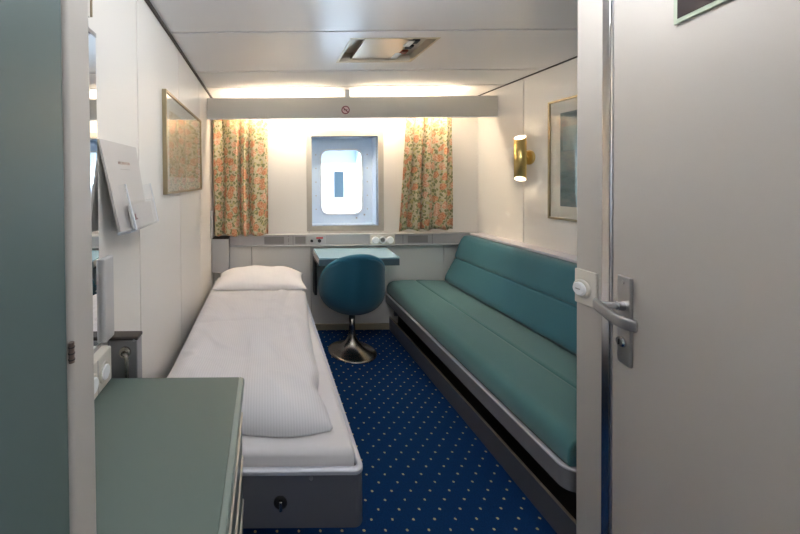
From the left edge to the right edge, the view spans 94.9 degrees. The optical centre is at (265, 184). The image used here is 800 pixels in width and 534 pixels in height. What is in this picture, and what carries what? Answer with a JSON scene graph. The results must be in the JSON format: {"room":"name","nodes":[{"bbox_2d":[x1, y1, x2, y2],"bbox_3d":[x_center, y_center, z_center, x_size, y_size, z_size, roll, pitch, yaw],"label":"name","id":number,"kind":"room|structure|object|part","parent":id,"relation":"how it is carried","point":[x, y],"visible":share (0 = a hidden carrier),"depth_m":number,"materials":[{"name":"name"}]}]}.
{"room":"ship interior","nodes":[
{"label":"ship interior","id":0,"kind":"room"},
{"bbox_2d":[88,0,213,377],"bbox_3d":[-0.502,0.288,1.364,0.050,2.118,3.520,-1,1,0],"label":"wall","id":1,"kind":"structure","parent":0,"point":[164,277],"depth_m":1.43,"materials":[{"name":"white paint"}]},
{"bbox_2d":[88,0,92,17],"bbox_3d":[-0.467,-0.535,0.713,0.036,0.220,0.350,-1,1,0],"label":"lamp","id":2,"kind":"object","parent":1,"relation":"attached to","point":[90,8],"visible":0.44,"depth_m":0.88,"materials":[{"name":"grey"}]},
{"bbox_2d":[88,27,100,352],"bbox_3d":[-0.475,0.021,0.757,0.008,0.881,0.423,-1,1,0],"label":"wall mirror","id":3,"kind":"object","parent":1,"relation":"attached to","point":[91,34],"visible":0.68,"depth_m":0.95,"materials":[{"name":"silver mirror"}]},
{"bbox_2d":[94,346,110,399],"bbox_3d":[-0.454,0.484,0.912,0.042,0.115,0.092,-1,1,0],"label":"socket","id":4,"kind":"object","parent":1,"relation":"attached to","point":[102,356],"visible":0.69,"depth_m":0.91,"materials":[{"name":"white plastic"}]},
{"bbox_3d":[-0.439,0.510,0.937,0.004,0.056,0.056,-1,1,0],"label":"knob","id":5,"kind":"part","parent":4,"relation":"part of","materials":[{"name":"white plastic"}]},
{"bbox_2d":[99,255,142,377],"bbox_3d":[-0.428,0.503,1.025,0.092,0.584,0.092,-1,1,0],"label":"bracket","id":6,"kind":"object","parent":1,"relation":"attached to","point":[126,346],"visible":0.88,"depth_m":1.02,"materials":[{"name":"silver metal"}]},
{"bbox_3d":[-0.429,0.460,1.048,0.092,0.012,0.045,-1,1,0],"label":"lid","id":7,"kind":"part","parent":6,"relation":"part of","materials":[{"name":"grey metal"}]},
{"bbox_2d":[112,183,158,235],"bbox_3d":[-0.438,0.069,1.136,0.082,0.158,0.279,-1,1,0],"label":"brochure holder","id":8,"kind":"object","parent":1,"relation":"attached to","point":[144,226],"visible":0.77,"depth_m":1.05,"materials":[{"name":"clear plastic"}]},
{"bbox_2d":[97,139,144,232],"bbox_3d":[-0.452,0.003,1.117,0.055,0.271,0.277,-1,1,0],"label":"brochure","id":9,"kind":"object","parent":8,"relation":"in","point":[120,162],"visible":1,"depth_m":1.07,"materials":[{"name":"grey paper"}]},
{"bbox_2d":[128,201,153,229],"bbox_3d":[-0.421,0.101,1.168,0.018,0.078,0.197,-1,1,0],"label":"card","id":10,"kind":"object","parent":8,"relation":"in","point":[142,211],"visible":0.9,"depth_m":1.16,"materials":[{"name":"grey paper"}]},
{"bbox_2d":[144,0,211,97],"bbox_3d":[-0.481,-0.749,1.765,0.012,0.016,2.650,-1,1,0],"label":"trim","id":11,"kind":"structure","parent":1,"relation":"attached to","point":[148,2],"depth_m":1.77,"materials":[{"name":"grey metal"}]},
{"bbox_2d":[162,89,201,194],"bbox_3d":[-0.471,-0.204,2.032,0.021,0.492,0.870,-1,1,0],"label":"framed picture","id":12,"kind":"object","parent":1,"relation":"attached to","point":[181,129],"visible":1,"depth_m":1.88,"materials":[{"name":"beige"}]},
{"bbox_2d":[169,110,197,177],"bbox_3d":[-0.471,-0.204,2.032,0.001,0.328,0.706,-1,1,0],"label":"print","id":13,"kind":"object","parent":12,"relation":"attached to","point":[183,135],"depth_m":1.94},
{"bbox_2d":[210,210,229,272],"bbox_3d":[-0.399,0.496,3.017,0.152,0.544,0.160,-1,1,0],"label":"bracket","id":14,"kind":"object","parent":1,"relation":"attached to","point":[220,244],"visible":0.89,"depth_m":2.99,"materials":[{"name":"grey paint"}]},
{"bbox_3d":[-0.399,0.468,3.042,0.152,0.012,0.108,-1,1,0],"label":"lid","id":15,"kind":"part","parent":14,"relation":"part of","materials":[{"name":"grey"}]},
{"bbox_2d":[212,117,476,323],"bbox_3d":[0.717,0.253,3.129,2.490,2.118,0.050,-1,1,0],"label":"wall","id":16,"kind":"structure","parent":0,"point":[287,186],"depth_m":3.10,"materials":[{"name":"white paint"}]},
{"bbox_2d":[306,130,383,230],"bbox_3d":[0.711,-0.035,3.197,0.693,0.907,0.216,-1,1,0],"label":"window","id":17,"kind":"structure","parent":16,"relation":"in","point":[365,145],"depth_m":3.27,"materials":[{"name":"grey metal"}]},
{"bbox_3d":[0.711,-0.034,3.295,0.618,0.828,0.020,-1,1,0],"label":"plate","id":18,"kind":"part","parent":17,"relation":"part of","materials":[{"name":"blue paint"}]},
{"bbox_2d":[207,90,497,119],"bbox_3d":[0.709,-0.663,2.955,2.386,0.232,0.269,-1,1,0],"label":"valance","id":19,"kind":"object","parent":16,"relation":"attached to","point":[401,106],"visible":1,"depth_m":2.82,"materials":[{"name":"grey paint"}]},
{"bbox_2d":[341,106,349,113],"bbox_3d":[0.652,-0.611,2.820,0.068,0.068,0.003,-1,1,0],"label":"no smoking sign","id":20,"kind":"object","parent":19,"relation":"attached to","point":[345,109],"visible":1,"depth_m":2.82,"materials":[{"name":"red plastic"}]},
{"bbox_2d":[230,232,477,246],"bbox_3d":[0.787,0.491,3.073,2.215,0.106,0.066,-1,1,0],"label":"cable trunking","id":21,"kind":"object","parent":16,"relation":"attached to","point":[413,238],"visible":0.68,"depth_m":3.05,"materials":[{"name":"grey plastic"}]},
{"bbox_2d":[264,237,283,243],"bbox_3d":[0.072,0.495,3.050,0.175,0.064,0.005,-1,1,0],"label":"vent grille","id":22,"kind":"object","parent":21,"relation":"attached to","point":[267,240],"depth_m":3.05,"materials":[{"name":"grey metal"}]},
{"bbox_2d":[295,236,304,243],"bbox_3d":[0.305,0.493,3.050,0.090,0.064,0.005,-1,1,0],"label":"vent grille","id":23,"kind":"object","parent":21,"relation":"attached to","point":[298,239],"depth_m":3.05,"materials":[{"name":"grey metal"}]},
{"bbox_2d":[306,235,325,244],"bbox_3d":[0.443,0.493,3.039,0.173,0.082,0.024,-1,1,0],"label":"control plate","id":24,"kind":"object","parent":21,"relation":"attached to","point":[318,239],"visible":1,"depth_m":3.04,"materials":[{"name":"grey paint"}]},
{"bbox_2d":[370,235,394,244],"bbox_3d":[1.025,0.488,3.040,0.212,0.081,0.024,-1,1,0],"label":"socket plate","id":25,"kind":"object","parent":21,"relation":"attached to","point":[374,239],"visible":1,"depth_m":3.03,"materials":[{"name":"white plastic"}]},
{"bbox_2d":[372,236,378,243],"bbox_3d":[0.967,0.491,3.034,0.064,0.064,0.012,-1,1,0],"label":"switch","id":26,"kind":"object","parent":25,"relation":"attached to","point":[375,239],"depth_m":3.03,"materials":[{"name":"white plastic"}]},
{"bbox_2d":[379,236,385,243],"bbox_3d":[1.031,0.490,3.036,0.064,0.064,0.007,-1,1,0],"label":"socket","id":27,"kind":"object","parent":25,"relation":"attached to","point":[382,239],"depth_m":3.04,"materials":[{"name":"grey plastic"}]},
{"bbox_2d":[386,236,393,243],"bbox_3d":[1.095,0.490,3.034,0.064,0.064,0.012,-1,1,0],"label":"switch","id":28,"kind":"object","parent":25,"relation":"attached to","point":[389,239],"depth_m":3.03,"materials":[{"name":"white plastic"}]},
{"bbox_2d":[408,235,427,242],"bbox_3d":[1.347,0.483,3.050,0.175,0.064,0.005,-1,1,0],"label":"vent grille","id":29,"kind":"object","parent":21,"relation":"attached to","point":[411,238],"depth_m":3.05,"materials":[{"name":"grey metal"}]},
{"bbox_2d":[315,323,397,329],"bbox_3d":[0.727,1.285,3.110,2.390,0.055,0.014,-1,1,0],"label":"baseboard","id":30,"kind":"structure","parent":16,"relation":"attached to","point":[336,326],"depth_m":3.10,"materials":[{"name":"beige"}]},
{"bbox_2d":[313,248,399,294],"bbox_3d":[0.741,0.764,2.888,0.657,0.402,0.444,-1,1,0],"label":"desk","id":31,"kind":"object","parent":16,"relation":"attached to","point":[321,256],"visible":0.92,"depth_m":2.83,"materials":[{"name":"blue laminate"}]},
{"bbox_2d":[477,117,477,231],"bbox_3d":[1.905,-0.183,3.095,0.007,1.228,0.007,-1,1,0],"label":"trim","id":32,"kind":"structure","parent":16,"relation":"attached to","point":[477,117],"depth_m":3.09,"materials":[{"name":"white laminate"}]},
{"bbox_3d":[0.709,-0.682,3.034,2.386,0.020,0.115,-1,1,0],"label":"rail","id":33,"kind":"object","parent":16,"relation":"attached to","visible":0},
{"bbox_2d":[213,119,267,236],"bbox_3d":[-0.219,-0.109,2.973,0.477,1.106,0.100,-1,1,0],"label":"curtain","id":34,"kind":"object","parent":33,"relation":"hanging from","point":[240,147],"visible":0.9,"depth_m":2.96,"materials":[{"name":"fabric"}]},
{"bbox_2d":[399,118,452,231],"bbox_3d":[1.373,-0.139,2.993,0.502,1.076,0.079,-1,1,-7],"label":"curtain","id":35,"kind":"object","parent":33,"relation":"hanging from","point":[427,179],"visible":0.9,"depth_m":2.99,"materials":[{"name":"fabric"}]},
{"bbox_2d":[149,0,577,97],"bbox_3d":[0.441,-0.903,0.788,3.500,0.300,4.800,-1,1,0],"label":"ceiling","id":36,"kind":"structure","parent":0,"point":[236,48],"depth_m":1.85,"materials":[{"name":"white paint"}]},
{"bbox_2d":[336,37,440,62],"bbox_3d":[0.677,-0.798,1.985,0.472,0.062,0.372,-1,1,0],"label":"ceiling hatch","id":37,"kind":"object","parent":36,"relation":"attached to","point":[357,50],"visible":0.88,"depth_m":2.02,"materials":[{"name":"white metal"}]},
{"bbox_2d":[399,39,426,53],"bbox_3d":[0.854,-0.816,1.985,0.094,0.004,0.340,-1,1,0],"label":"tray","id":38,"kind":"object","parent":37,"relation":"on","point":[418,44],"depth_m":2.02,"materials":[{"name":"beige"}]},
{"bbox_2d":[243,330,556,533],"bbox_3d":[0.463,1.360,0.828,3.300,0.030,4.620,-1,1,0],"label":"floor","id":39,"kind":"structure","parent":0,"point":[425,470],"depth_m":1.66,"materials":[{"name":"carpet"}]},
{"bbox_2d":[0,0,96,533],"bbox_3d":[-0.368,0.311,0.316,0.213,2.097,0.453,-1,1,0],"label":"door frame","id":40,"kind":"structure","parent":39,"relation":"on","point":[48,474],"depth_m":0.42,"materials":[{"name":"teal laminate"}]},
{"bbox_3d":[-0.371,0.308,0.508,0.208,2.097,0.068,-1,1,0],"label":"frame post","id":41,"kind":"part","parent":40,"relation":"part of","materials":[{"name":"grey metal"}]},
{"bbox_2d":[94,377,243,533],"bbox_3d":[-0.264,0.956,0.776,0.411,0.794,0.443,-1,1,0],"label":"cabinet","id":42,"kind":"object","parent":39,"relation":"on","point":[169,458],"visible":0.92,"depth_m":0.72,"materials":[{"name":"green laminate"}]},
{"bbox_3d":[-0.076,0.661,0.773,0.022,0.010,0.436,-1,1,0],"label":"handle","id":43,"kind":"part","parent":42,"relation":"part of","materials":[{"name":"silver metal"}]},
{"bbox_3d":[-0.078,0.720,0.773,0.018,0.106,0.436,-1,1,0],"label":"drawer","id":44,"kind":"part","parent":42,"relation":"part of","materials":[{"name":"grey metal"}]},
{"bbox_3d":[-0.075,0.787,0.774,0.022,0.010,0.436,-1,1,0],"label":"handle","id":45,"kind":"part","parent":42,"relation":"part of","materials":[{"name":"silver metal"}]},
{"bbox_3d":[-0.077,0.846,0.775,0.018,0.106,0.436,-1,1,0],"label":"drawer","id":46,"kind":"part","parent":42,"relation":"part of","materials":[{"name":"grey metal"}]},
{"bbox_3d":[-0.074,0.913,0.776,0.022,0.010,0.436,-1,1,0],"label":"handle","id":47,"kind":"part","parent":42,"relation":"part of","materials":[{"name":"silver metal"}]},
{"bbox_2d":[202,280,362,527],"bbox_3d":[-0.088,0.924,1.993,0.766,0.176,1.969,-1,1,0],"label":"bed","id":48,"kind":"object","parent":39,"relation":"on","point":[286,496],"visible":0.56,"depth_m":1.02,"materials":[{"name":"grey paint"}]},
{"bbox_2d":[211,277,353,466],"bbox_3d":[-0.069,0.887,1.999,0.685,0.179,1.907,-1,1,0],"label":"mattress","id":49,"kind":"object","parent":48,"relation":"on","point":[334,447],"visible":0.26,"depth_m":1.07,"materials":[{"name":"white fabric"}]},
{"bbox_2d":[167,289,332,437],"bbox_3d":[-0.059,0.741,1.784,0.684,0.115,1.392,-1,1,0],"label":"duvet","id":50,"kind":"object","parent":49,"relation":"on","point":[262,338],"visible":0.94,"depth_m":1.45,"materials":[{"name":"white fabric"}]},
{"bbox_2d":[212,265,306,290],"bbox_3d":[-0.043,0.717,2.700,0.700,0.140,0.430,-1,1,1],"label":"pillow","id":51,"kind":"object","parent":49,"relation":"on","point":[255,277],"visible":1,"depth_m":2.56,"materials":[{"name":"white fabric"}]},
{"bbox_3d":[-0.069,0.932,2.000,0.724,0.159,1.955,-1,1,0],"label":"panel","id":52,"kind":"part","parent":48,"relation":"part of","materials":[{"name":"grey paint"}]},
{"bbox_2d":[318,254,384,363],"bbox_3d":[0.677,0.907,2.711,0.513,0.823,0.515,-1,1,-2],"label":"swivel chair","id":53,"kind":"object","parent":39,"relation":"on","point":[351,285],"visible":1,"depth_m":2.53,"materials":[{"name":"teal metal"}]},
{"bbox_2d":[385,233,576,533],"bbox_3d":[1.483,0.880,2.140,0.868,0.876,1.913,-1,1,0],"label":"sofa","id":54,"kind":"object","parent":39,"relation":"on","point":[497,337],"visible":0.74,"depth_m":1.92,"materials":[{"name":"grey paint"}]},
{"bbox_3d":[1.332,1.030,2.152,0.556,0.074,1.893,-1,1,0],"label":"rail","id":55,"kind":"part","parent":54,"relation":"part of","materials":[{"name":"grey metal"}]},
{"bbox_2d":[387,280,576,466],"bbox_3d":[1.356,0.925,2.154,0.586,0.115,1.888,-1,1,0],"label":"seat cushion","id":56,"kind":"object","parent":54,"relation":"on","point":[528,374],"depth_m":1.78,"materials":[{"name":"teal fabric"}]},
{"bbox_2d":[445,235,576,355],"bbox_3d":[1.739,0.663,2.123,0.334,0.410,1.833,-1,1,0],"label":"cushion","id":57,"kind":"object","parent":54,"relation":"on","point":[529,286],"depth_m":2.23,"materials":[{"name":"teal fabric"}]},
{"bbox_3d":[1.856,0.447,2.117,0.114,0.017,1.838,-1,1,0],"label":"trim","id":58,"kind":"part","parent":54,"relation":"part of","materials":[{"name":"white"}]},
{"bbox_2d":[478,58,576,255],"bbox_3d":[1.938,0.255,2.114,0.050,2.118,2.020,-1,1,0],"label":"wall","id":59,"kind":"structure","parent":0,"point":[508,208],"depth_m":2.56,"materials":[{"name":"white paint"}]},
{"bbox_2d":[514,135,534,181],"bbox_3d":[1.854,-0.190,2.488,0.106,0.339,0.104,-1,1,0],"label":"wall sconce","id":60,"kind":"object","parent":59,"relation":"attached to","point":[523,157],"visible":1,"depth_m":2.46,"materials":[{"name":"gold metal"}]},
{"bbox_3d":[1.838,-0.190,2.488,0.074,0.339,0.074,-1,1,0],"label":"lamp shade","id":61,"kind":"part","parent":60,"relation":"part of","materials":[{"name":"gold metal"}]},
{"bbox_3d":[1.898,-0.196,2.488,0.019,0.104,0.104,-1,1,0],"label":"plate","id":62,"kind":"part","parent":60,"relation":"part of","materials":[{"name":"gold metal"}]},
{"bbox_2d":[478,56,576,95],"bbox_3d":[1.899,-0.780,2.125,0.008,0.008,1.930,-1,1,0],"label":"trim","id":63,"kind":"structure","parent":59,"relation":"attached to","point":[575,56],"depth_m":2.44,"materials":[{"name":"grey metal"}]},
{"bbox_2d":[548,95,576,221],"bbox_3d":[1.898,-0.157,2.003,0.019,0.775,0.610,-1,1,0],"label":"framed picture","id":64,"kind":"object","parent":59,"relation":"attached to","point":[562,113],"visible":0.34,"depth_m":2.20,"materials":[{"name":"beige paper"}]},
{"bbox_2d":[560,110,576,206],"bbox_3d":[1.899,-0.157,2.003,0.001,0.597,0.432,-1,1,0],"label":"print","id":65,"kind":"object","parent":64,"relation":"attached to","point":[568,118],"depth_m":2.16,"materials":[{"name":"blue paper"}]},
{"bbox_2d":[576,0,602,533],"bbox_3d":[1.483,0.282,1.121,0.860,2.098,0.091,-1,1,0],"label":"door frame","id":66,"kind":"structure","parent":0,"point":[590,12],"depth_m":1.12,"materials":[{"name":"grey laminate"}]},
{"bbox_2d":[573,268,597,307],"bbox_3d":[1.040,0.338,1.127,0.026,0.114,0.075,-1,1,0],"label":"dimmer switch","id":67,"kind":"object","parent":66,"relation":"attached to","point":[585,285],"visible":0.98,"depth_m":1.12,"materials":[{"name":"white plastic"}]},
{"bbox_3d":[1.040,0.343,1.135,0.008,0.060,0.060,-1,1,0],"label":"knob","id":68,"kind":"part","parent":67,"relation":"part of","materials":[{"name":"white plastic"}]},
{"bbox_2d":[601,0,610,533],"bbox_3d":[1.071,0.287,1.064,0.044,2.098,0.024,-1,1,0],"label":"door edge","id":69,"kind":"structure","parent":66,"relation":"attached to","point":[606,26],"depth_m":1.06,"materials":[{"name":"silver metal"}]},
{"bbox_3d":[0.458,0.305,0.134,2.910,2.098,0.260,-1,1,0],"label":"wall","id":70,"kind":"structure","parent":0,"visible":0},
{"bbox_2d":[592,0,799,533],"bbox_3d":[0.941,0.326,0.676,0.119,2.008,0.756,0,1,13],"label":"door","id":71,"kind":"structure","parent":70,"relation":"in","point":[703,315],"depth_m":0.77,"materials":[{"name":"grey laminate"}]},
{"bbox_3d":[0.961,0.361,0.956,0.026,0.056,0.111,-1,1,-5],"label":"lever","id":72,"kind":"part","parent":71,"relation":"part of","materials":[{"name":"silver metal"}]},
{"bbox_3d":[1.026,0.388,0.984,0.009,0.254,0.048,0,1,13],"label":"handle plate","id":73,"kind":"part","parent":71,"relation":"part of","materials":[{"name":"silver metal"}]},
{"label":"outside","id":74,"kind":"structure","parent":0,"visible":0},
{"bbox_2d":[322,151,360,212],"bbox_3d":[3.307,0.674,6.085,5.400,3.550,0.650,-1,1,0],"label":"superstructure","id":75,"kind":"object","parent":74,"point":[341,170],"visible":0.1,"depth_m":6.20,"materials":[{"name":"white paint"}]}
]}

